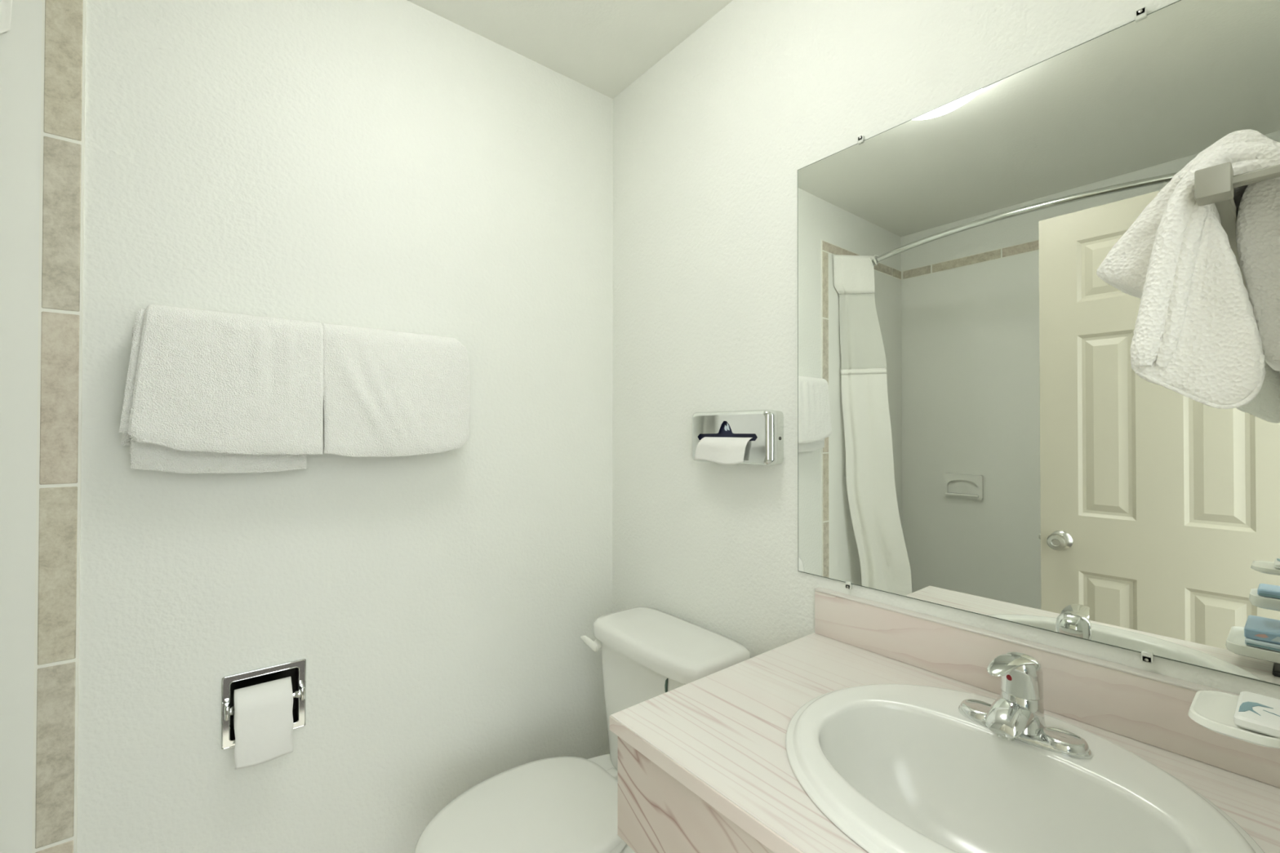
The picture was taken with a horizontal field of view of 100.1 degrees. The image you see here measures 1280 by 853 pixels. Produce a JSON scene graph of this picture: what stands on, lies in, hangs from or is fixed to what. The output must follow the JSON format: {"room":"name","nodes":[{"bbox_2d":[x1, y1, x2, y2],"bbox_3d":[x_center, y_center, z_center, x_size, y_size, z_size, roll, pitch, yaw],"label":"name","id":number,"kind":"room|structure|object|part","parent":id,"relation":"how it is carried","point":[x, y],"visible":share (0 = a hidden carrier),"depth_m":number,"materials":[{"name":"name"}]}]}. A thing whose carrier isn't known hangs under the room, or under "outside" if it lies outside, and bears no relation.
{"room":"hotel bathroom","nodes":[
{"label":"hotel bathroom","id":0,"kind":"room"},
{"bbox_2d":[0,0,613,852],"bbox_3d":[-0.897,0.113,1.159,2.179,2.370,0.126,1,-1,-39],"label":"wall","id":1,"kind":"structure","parent":0,"point":[388,165],"depth_m":1.19,"materials":[{"name":"white paint"}]},
{"bbox_3d":[-1.349,0.020,0.721,0.726,1.706,0.004,1,-1,-39],"label":"surround panel","id":2,"kind":"part","parent":1,"relation":"part of","materials":[{"name":"white"}]},
{"bbox_2d":[221,658,306,750],"bbox_3d":[-0.819,0.592,1.170,0.149,0.149,0.101,1,-1,-39],"label":"paper holder","id":3,"kind":"object","parent":1,"relation":"attached to","point":[295,669],"visible":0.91,"depth_m":1.17,"materials":[{"name":"silver metal"}]},
{"bbox_3d":[-0.846,0.585,1.099,0.009,0.028,0.025,1,-1,-39],"label":"post","id":4,"kind":"part","parent":3,"relation":"part of","materials":[{"name":"silver metal"}]},
{"bbox_2d":[233,676,293,769],"bbox_3d":[-0.795,0.617,1.131,0.100,0.143,0.084,1,-1,-39],"label":"toilet paper","id":5,"kind":"object","parent":3,"relation":"hanging from","point":[263,717],"visible":1,"depth_m":1.10,"materials":[{"name":"white paper"}]},
{"bbox_3d":[-0.744,0.586,1.181,0.009,0.028,0.025,1,-1,-39],"label":"post","id":6,"kind":"part","parent":3,"relation":"part of","materials":[{"name":"silver metal"}]},
{"bbox_3d":[-0.747,-0.810,0.284,0.248,0.072,1.442,1,-1,-39],"label":"shower rod","id":7,"kind":"object","parent":1,"relation":"attached to","visible":0},
{"bbox_2d":[0,0,12,33],"bbox_3d":[-1.081,0.016,0.730,0.240,1.697,0.304,1,-1,-39],"label":"shower curtain","id":8,"kind":"object","parent":7,"relation":"hanging from","point":[6,6],"visible":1,"depth_m":0.92,"materials":[{"name":"white fabric"}]},
{"bbox_2d":[407,0,732,98],"bbox_3d":[-0.406,-1.127,0.560,2.219,0.100,1.690,1,-1,-39],"label":"ceiling","id":9,"kind":"structure","parent":0,"point":[604,46],"depth_m":1.44,"materials":[{"name":"white paint"}]},
{"bbox_2d":[612,0,1279,699],"bbox_3d":[0.449,0.115,1.158,0.120,2.370,1.570,1,-1,-39],"label":"wall","id":10,"kind":"structure","parent":0,"point":[711,142],"depth_m":1.31,"materials":[{"name":"white paint"}]},
{"bbox_2d":[692,409,783,466],"bbox_3d":[0.224,0.026,1.290,0.066,0.128,0.247,1,-1,-39],"label":"dispenser","id":11,"kind":"object","parent":10,"relation":"attached to","point":[748,437],"visible":1,"depth_m":1.24,"materials":[{"name":"silver metal"}]},
{"bbox_2d":[609,587,1279,852],"bbox_3d":[0.385,0.474,0.701,0.546,0.274,0.698,1,-1,-39],"label":"countertop","id":12,"kind":"structure","parent":10,"relation":"attached to","point":[704,765],"depth_m":0.75,"materials":[{"name":"laminate"}]},
{"bbox_2d":[785,684,1264,852],"bbox_3d":[0.422,0.496,0.657,0.452,0.156,0.478,1,-1,-39],"label":"sink basin","id":13,"kind":"object","parent":12,"relation":"in","point":[896,768],"visible":0.97,"depth_m":0.70,"materials":[{"name":"white ceramic"}]},
{"bbox_2d":[958,651,1092,759],"bbox_3d":[0.522,0.366,0.739,0.124,0.108,0.117,0,-1,8],"label":"faucet","id":14,"kind":"object","parent":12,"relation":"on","point":[1018,713],"visible":1,"depth_m":0.72,"materials":[{"name":"silver metal"}]},
{"bbox_3d":[0.502,0.391,0.728,0.058,0.039,0.049,1,-1,-39],"label":"spout","id":15,"kind":"part","parent":14,"relation":"part of","materials":[{"name":"silver metal"}]},
{"bbox_3d":[0.500,0.327,0.720,0.100,0.030,0.039,1,-1,-39],"label":"lever","id":16,"kind":"part","parent":14,"relation":"part of","materials":[{"name":"silver metal"}]},
{"bbox_3d":[0.529,0.341,0.744,0.048,0.053,0.047,1,-1,-39],"label":"handle","id":17,"kind":"part","parent":14,"relation":"part of","materials":[{"name":"silver metal"}]},
{"bbox_3d":[0.523,0.415,0.738,0.054,0.009,0.154,1,-1,-39],"label":"plate","id":18,"kind":"part","parent":14,"relation":"part of","materials":[{"name":"silver metal"}]},
{"bbox_2d":[1188,690,1279,748],"bbox_3d":[0.410,0.327,0.374,0.242,0.203,0.122,1,-1,-39],"label":"soap dish","id":19,"kind":"object","parent":12,"relation":"on","point":[1215,711],"visible":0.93,"depth_m":0.42,"materials":[{"name":"white ceramic"}]},
{"bbox_2d":[1234,691,1279,737],"bbox_3d":[0.482,0.222,0.414,0.066,0.009,0.029,1,-1,-39],"label":"packet","id":20,"kind":"object","parent":19,"relation":"on","point":[1254,712],"visible":1,"depth_m":0.41,"materials":[{"name":"white paper"}]},
{"bbox_2d":[1238,702,1272,715],"bbox_3d":[0.472,0.217,0.413,0.032,0.001,0.014,0,-1,-26],"label":"print","id":21,"kind":"object","parent":20,"relation":"on","point":[1245,708],"depth_m":0.41,"materials":[{"name":"teal paint"}]},
{"bbox_2d":[797,0,1279,686],"bbox_3d":[0.576,-0.127,0.898,0.009,0.908,0.732,1,-1,-39],"label":"wall mirror","id":22,"kind":"object","parent":10,"relation":"attached to","point":[978,432],"visible":1,"depth_m":0.84,"materials":[{"name":"grey mirror"}]},
{"bbox_2d":[814,591,1279,787],"bbox_3d":[0.592,0.387,0.864,0.020,0.091,0.694,1,-1,-39],"label":"backsplash","id":23,"kind":"structure","parent":10,"relation":"attached to","point":[1148,711],"depth_m":0.79,"materials":[{"name":"laminate"}]},
{"bbox_3d":[-0.427,1.343,0.560,2.219,0.100,1.630,1,-1,-39],"label":"floor","id":24,"kind":"structure","parent":0,"visible":0},
{"bbox_2d":[413,606,751,852],"bbox_3d":[-0.128,0.906,1.201,0.694,0.787,0.431,1,-1,-39],"label":"toilet","id":25,"kind":"object","parent":24,"relation":"on","point":[557,804],"visible":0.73,"depth_m":1.22,"materials":[{"name":"white ceramic"}]},
{"bbox_3d":[-0.243,0.848,1.155,0.457,0.024,0.360,1,-1,-39],"label":"seat lid","id":26,"kind":"part","parent":25,"relation":"part of","materials":[{"name":"white plastic"}]},
{"bbox_3d":[-0.136,0.577,1.427,0.059,0.035,0.011,0,-1,35],"label":"flush lever","id":27,"kind":"part","parent":25,"relation":"part of","materials":[{"name":"white plastic"}]},
{"bbox_3d":[-0.156,1.092,1.207,0.600,0.414,0.354,1,-1,-39],"label":"bowl","id":28,"kind":"part","parent":25,"relation":"part of","materials":[{"name":"white ceramic"}]},
{"bbox_3d":[-0.243,0.872,1.155,0.457,0.021,0.360,1,-1,-39],"label":"seat","id":29,"kind":"part","parent":25,"relation":"part of","materials":[{"name":"white plastic"}]},
{"bbox_3d":[0.067,0.733,1.350,0.192,0.347,0.380,1,-1,-39],"label":"tank","id":30,"kind":"part","parent":25,"relation":"part of","materials":[{"name":"white ceramic"}]},
{"bbox_3d":[0.062,0.537,1.348,0.218,0.047,0.418,1,-1,-39],"label":"tank lid","id":31,"kind":"part","parent":25,"relation":"part of","materials":[{"name":"white ceramic"}]},
{"bbox_3d":[0.084,0.102,-0.064,1.979,2.370,0.120,1,-1,-39],"label":"wall","id":32,"kind":"structure","parent":0,"visible":0},
{"bbox_2d":[1194,161,1279,290],"bbox_3d":[0.581,-0.164,0.472,0.460,0.040,0.089,1,-1,-39],"label":"towel rack","id":33,"kind":"object","parent":32,"relation":"attached to","point":[1215,184],"visible":0.78,"depth_m":0.36,"materials":[{"name":"beige"}]},
{"bbox_2d":[1096,128,1279,408],"bbox_3d":[0.481,-0.115,0.441,0.223,0.207,0.141,1,-1,-39],"label":"washcloth","id":34,"kind":"object","parent":33,"relation":"on","point":[1199,335],"visible":0.93,"depth_m":0.39,"materials":[{"name":"white fabric"}]},
{"bbox_2d":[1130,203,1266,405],"bbox_3d":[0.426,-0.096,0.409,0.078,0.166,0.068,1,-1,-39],"label":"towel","id":35,"kind":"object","parent":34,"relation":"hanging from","point":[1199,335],"depth_m":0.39,"materials":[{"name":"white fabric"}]},
{"bbox_2d":[1235,178,1279,371],"bbox_3d":[0.531,-0.121,0.439,0.148,0.161,0.051,1,-1,-39],"label":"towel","id":36,"kind":"object","parent":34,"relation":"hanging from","point":[1257,204],"depth_m":0.40,"materials":[{"name":"white fabric"}]},
{"bbox_3d":[0.424,-0.166,0.337,0.008,0.006,0.073,1,-1,-39],"label":"arm","id":37,"kind":"part","parent":33,"relation":"part of","materials":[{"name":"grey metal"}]},
{"bbox_3d":[-0.705,-0.193,1.194,0.584,0.044,0.074,1,-1,-39],"label":"towel bar","id":38,"kind":"object","parent":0,"visible":0},
{"bbox_2d":[119,304,323,473],"bbox_3d":[-0.822,-0.066,1.072,0.317,0.322,0.088,1,-1,-39],"label":"bath towel","id":39,"kind":"object","parent":38,"relation":"hanging from","point":[206,391],"visible":1,"depth_m":1.04,"materials":[{"name":"white fabric"}]},
{"bbox_2d":[321,323,470,457],"bbox_3d":[-0.572,-0.077,1.269,0.322,0.294,0.094,1,-1,-39],"label":"bath towel","id":40,"kind":"object","parent":38,"relation":"hanging from","point":[387,393],"visible":1,"depth_m":1.22,"materials":[{"name":"white fabric"}]}
]}

